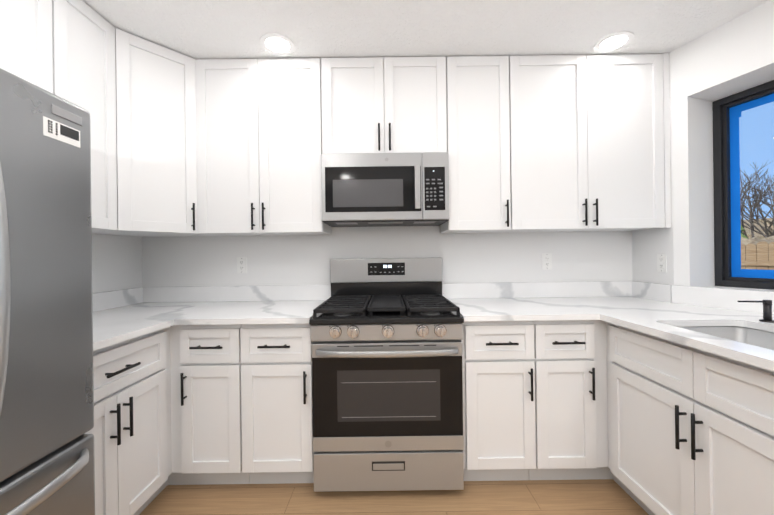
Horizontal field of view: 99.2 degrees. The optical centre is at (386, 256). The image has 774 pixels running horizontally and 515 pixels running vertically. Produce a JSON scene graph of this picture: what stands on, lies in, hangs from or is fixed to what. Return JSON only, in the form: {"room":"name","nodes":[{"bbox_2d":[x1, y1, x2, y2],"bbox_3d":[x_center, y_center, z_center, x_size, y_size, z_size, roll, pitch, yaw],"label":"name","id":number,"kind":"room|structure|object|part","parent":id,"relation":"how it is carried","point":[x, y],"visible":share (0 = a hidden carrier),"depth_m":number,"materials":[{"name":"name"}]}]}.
{"room":"kitchen","nodes":[
{"label":"kitchen","id":0,"kind":"room"},
{"bbox_2d":[92,233,141,292],"bbox_3d":[-1.846,0.024,-0.021,0.250,2.427,4.674,-1,0,0],"label":"wall","id":1,"kind":"structure","parent":0,"point":[116,262],"depth_m":2.09,"materials":[{"name":"white paint"}]},
{"bbox_2d":[0,0,52,93],"bbox_3d":[-1.550,-0.876,0.941,0.361,0.628,0.900,-1,0,0],"label":"upper cabinet","id":2,"kind":"object","parent":1,"relation":"attached to","point":[26,49],"visible":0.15,"depth_m":1.30,"materials":[{"name":"white paint"}]},
{"bbox_2d":[52,0,117,229],"bbox_3d":[-1.548,-0.662,1.554,0.361,1.056,0.322,-1,0,0],"label":"upper cabinet","id":3,"kind":"object","parent":1,"relation":"attached to","point":[84,63],"visible":0.44,"depth_m":1.59,"materials":[{"name":"white paint"}]},
{"bbox_2d":[142,226,631,286],"bbox_3d":[0.051,0.001,2.443,4.150,2.427,0.250,-1,0,0],"label":"wall","id":4,"kind":"structure","parent":0,"point":[305,259],"depth_m":2.32,"materials":[{"name":"white paint"}]},
{"bbox_2d":[92,28,218,236],"bbox_3d":[-1.435,-0.663,2.013,0.589,1.056,0.602,-1,0,0],"label":"upper cabinet","id":5,"kind":"object","parent":4,"relation":"attached to","point":[156,139],"visible":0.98,"depth_m":1.84,"materials":[{"name":"white paint"}]},
{"bbox_2d":[237,257,246,273],"bbox_3d":[-1.019,0.063,2.311,0.070,0.115,0.009,-1,0,0],"label":"outlet","id":6,"kind":"object","parent":4,"relation":"attached to","point":[241,264],"visible":1,"depth_m":2.31,"materials":[{"name":"white plastic"}]},
{"bbox_2d":[195,58,330,235],"bbox_3d":[-0.777,-0.671,2.135,0.760,1.056,0.361,-1,0,0],"label":"upper cabinet","id":7,"kind":"object","parent":4,"relation":"attached to","point":[258,139],"visible":1,"depth_m":2.00,"materials":[{"name":"white paint"}]},
{"bbox_2d":[321,57,446,153],"bbox_3d":[-0.018,-0.913,2.135,0.760,0.592,0.361,-1,0,0],"label":"upper cabinet","id":8,"kind":"object","parent":4,"relation":"attached to","point":[384,105],"visible":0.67,"depth_m":2.00,"materials":[{"name":"white paint"}]},
{"bbox_2d":[321,152,448,226],"bbox_3d":[-0.011,-0.412,2.120,0.757,0.406,0.388,-1,0,0],"label":"over-the-range microwave","id":9,"kind":"object","parent":8,"relation":"attached to","point":[380,189],"visible":1,"depth_m":1.95,"materials":[{"name":"grey metal"}]},
{"bbox_2d":[440,56,510,232],"bbox_3d":[0.557,-0.688,2.136,0.379,1.056,0.361,-1,0,0],"label":"upper cabinet","id":10,"kind":"object","parent":4,"relation":"attached to","point":[477,115],"visible":1,"depth_m":2.00,"materials":[{"name":"white paint"}]},
{"bbox_2d":[542,253,551,269],"bbox_3d":[1.124,0.037,2.313,0.070,0.115,0.008,-1,0,0],"label":"duplex electrical outlet","id":11,"kind":"object","parent":4,"relation":"attached to","point":[546,261],"visible":1,"depth_m":2.31,"materials":[{"name":"white plastic"}]},
{"bbox_2d":[495,53,670,232],"bbox_3d":[1.232,-0.696,2.137,0.968,1.056,0.361,-1,0,0],"label":"upper cabinet","id":12,"kind":"object","parent":4,"relation":"attached to","point":[586,143],"depth_m":2.00,"materials":[{"name":"white paint"}]},
{"bbox_3d":[1.698,-0.702,2.015,0.036,1.056,0.039,-1,0,0],"label":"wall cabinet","id":13,"kind":"part","parent":12,"relation":"part of","materials":[{"name":"white wood"}]},
{"bbox_2d":[139,479,648,514],"bbox_3d":[0.744,1.235,0.131,5.500,0.060,4.974,-1,0,0],"label":"floor","id":14,"kind":"structure","parent":0,"point":[570,497],"depth_m":1.64,"materials":[{"name":"brown wood"}]},
{"bbox_2d":[0,68,94,514],"bbox_3d":[-1.257,0.393,0.672,0.859,1.675,0.700,-1,0,0],"label":"fridge","id":15,"kind":"object","parent":14,"relation":"on","point":[47,463],"visible":1,"depth_m":0.87,"materials":[{"name":"grey metal"}]},
{"bbox_2d":[84,329,167,514],"bbox_3d":[-1.372,0.790,1.334,0.638,0.884,0.610,-1,0,0],"label":"base cabinet","id":16,"kind":"object","parent":14,"relation":"on","point":[128,430],"visible":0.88,"depth_m":1.41,"materials":[{"name":"white paint"}]},
{"bbox_2d":[150,325,191,502],"bbox_3d":[-1.374,0.790,1.968,0.639,0.884,0.656,-1,0,0],"label":"base cabinet","id":17,"kind":"object","parent":14,"relation":"on","point":[175,476],"depth_m":1.70,"materials":[{"name":"white paint"}]},
{"bbox_2d":[92,285,330,350],"bbox_3d":[-1.051,0.275,1.671,1.331,0.136,1.284,-1,0,0],"label":"countertop","id":18,"kind":"structure","parent":17,"relation":"on","point":[119,316],"depth_m":1.99,"materials":[{"name":"stone"}]},
{"bbox_2d":[180,324,249,484],"bbox_3d":[-0.900,0.784,1.968,0.306,0.884,0.658,-1,0,0],"label":"base cabinet","id":19,"kind":"object","parent":14,"relation":"on","point":[211,408],"visible":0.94,"depth_m":1.68,"materials":[{"name":"white paint"}]},
{"bbox_2d":[241,324,313,483],"bbox_3d":[-0.562,0.780,1.968,0.365,0.884,0.658,-1,0,0],"label":"base cabinet","id":20,"kind":"object","parent":14,"relation":"on","point":[277,404],"visible":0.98,"depth_m":1.69,"materials":[{"name":"white paint"}]},
{"bbox_2d":[309,257,463,491],"bbox_3d":[0.002,0.614,1.948,0.762,1.203,0.732,-1,0,0],"label":"gas range","id":21,"kind":"object","parent":14,"relation":"on","point":[386,335],"visible":1,"depth_m":1.64,"materials":[{"name":"grey metal"}]},
{"bbox_2d":[464,321,535,480],"bbox_3d":[0.572,0.766,1.969,0.371,0.884,0.658,-1,0,0],"label":"base cabinet","id":22,"kind":"object","parent":14,"relation":"on","point":[499,373],"visible":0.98,"depth_m":1.69,"materials":[{"name":"white paint"}]},
{"bbox_2d":[529,320,595,479],"bbox_3d":[0.913,0.762,1.969,0.306,0.884,0.658,-1,0,0],"label":"base cabinet","id":23,"kind":"object","parent":14,"relation":"on","point":[565,408],"visible":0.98,"depth_m":1.69,"materials":[{"name":"white paint"}]},
{"bbox_2d":[586,320,628,494],"bbox_3d":[1.391,0.756,1.977,0.650,0.884,0.643,-1,0,0],"label":"base cabinet","id":24,"kind":"object","parent":14,"relation":"on","point":[601,470],"depth_m":1.70,"materials":[{"name":"white paint"}]},
{"bbox_2d":[442,281,773,371],"bbox_3d":[1.312,0.245,1.377,1.862,0.136,1.877,-1,0,0],"label":"countertop","id":25,"kind":"structure","parent":24,"relation":"on","point":[665,311],"depth_m":1.76,"materials":[{"name":"stone"}]},
{"bbox_2d":[679,326,773,349],"bbox_3d":[1.377,0.424,1.185,0.447,0.218,0.620,-1,0,0],"label":"sink basin","id":26,"kind":"object","parent":25,"relation":"in","point":[756,337],"visible":0.06,"depth_m":1.46,"materials":[{"name":"silver metal"}]},
{"bbox_2d":[737,300,773,322],"bbox_3d":[1.582,0.234,1.413,0.149,0.092,0.048,-1,0,0],"label":"faucet","id":27,"kind":"object","parent":25,"relation":"on","point":[767,310],"visible":1,"depth_m":1.41,"materials":[{"name":"black metal"}]},
{"bbox_2d":[609,324,773,514],"bbox_3d":[1.397,0.755,1.197,0.638,0.884,0.914,-1,0,0],"label":"base cabinet","id":28,"kind":"object","parent":14,"relation":"on","point":[691,430],"visible":1,"depth_m":1.22,"materials":[{"name":"white paint"}]},
{"bbox_2d":[83,0,768,59],"bbox_3d":[0.713,-1.261,0.132,5.500,0.080,4.974,-1,0,0],"label":"ceiling","id":29,"kind":"structure","parent":0,"point":[216,29],"depth_m":1.73,"materials":[{"name":"white paint"}]},
{"bbox_2d":[260,33,294,54],"bbox_3d":[-0.620,-1.201,1.868,0.190,0.006,0.190,-1,0,0],"label":"recessed light","id":30,"kind":"object","parent":29,"relation":"in","point":[277,43],"visible":1,"depth_m":1.86,"materials":[{"name":"white plastic"}]},
{"bbox_2d":[594,31,633,52],"bbox_3d":[1.297,-1.225,1.887,0.190,0.006,0.190,-1,0,0],"label":"recessed light","id":31,"kind":"object","parent":29,"relation":"in","point":[615,41],"visible":1,"depth_m":1.88,"materials":[{"name":"white plastic"}]},
{"bbox_2d":[632,52,673,284],"bbox_3d":[1.902,-0.022,2.152,0.350,2.427,0.335,-1,0,0],"label":"wall","id":32,"kind":"structure","parent":0,"point":[648,245],"depth_m":2.12,"materials":[{"name":"white paint"}]},
{"bbox_2d":[657,254,666,271],"bbox_3d":[1.722,0.042,2.065,0.008,0.115,0.070,-1,0,0],"label":"duplex electrical outlet","id":33,"kind":"object","parent":32,"relation":"attached to","point":[661,262],"visible":1,"depth_m":2.06,"materials":[{"name":"white plastic"}]},
{"bbox_2d":[671,0,773,291],"bbox_3d":[2.634,-0.032,-0.136,0.370,2.427,4.600,-1,0,-19],"label":"wall","id":34,"kind":"structure","parent":0,"point":[731,57],"depth_m":1.92,"materials":[{"name":"white paint"}]},
{"bbox_2d":[713,80,773,288],"bbox_3d":[2.204,-0.379,1.366,0.070,1.104,1.315,-1,0,-19],"label":"window","id":35,"kind":"structure","parent":34,"relation":"in","point":[729,271],"depth_m":1.94,"materials":[{"name":"black metal"}]},
{"label":"outside","id":36,"kind":"structure","parent":0,"visible":0},
{"bbox_3d":[20.201,1.463,2.465,36.190,0.100,55.000,-1,0,0],"label":"ground","id":37,"kind":"structure","parent":36,"visible":0},
{"bbox_2d":[740,218,747,238],"bbox_3d":[8.549,0.117,8.142,1.075,2.885,0.949,-1,0,0],"label":"pine tree","id":38,"kind":"object","parent":37,"relation":"on","point":[743,235],"depth_m":7.96,"materials":[{"name":"green plant"}]},
{"bbox_2d":[740,159,773,238],"bbox_3d":[11.311,-0.755,9.822,3.171,4.585,7.686,-1,0,32],"label":"bare tree","id":39,"kind":"object","parent":37,"relation":"on","point":[755,202],"depth_m":8.48,"materials":[{"name":"brown plant"}]},
{"bbox_2d":[741,218,773,244],"bbox_3d":[13.546,-0.172,11.892,12.673,3.339,11.252,-1,0,0],"label":"bushes","id":40,"kind":"object","parent":37,"relation":"on","point":[756,239],"depth_m":15.33,"materials":[{"name":"beige plant"}]},
{"bbox_2d":[741,241,773,269],"bbox_3d":[8.053,0.640,1.422,0.100,1.850,16.910,-1,0,-19],"label":"fence","id":41,"kind":"object","parent":37,"relation":"on","point":[756,250],"depth_m":5.81,"materials":[{"name":"brown wood"}]}
]}

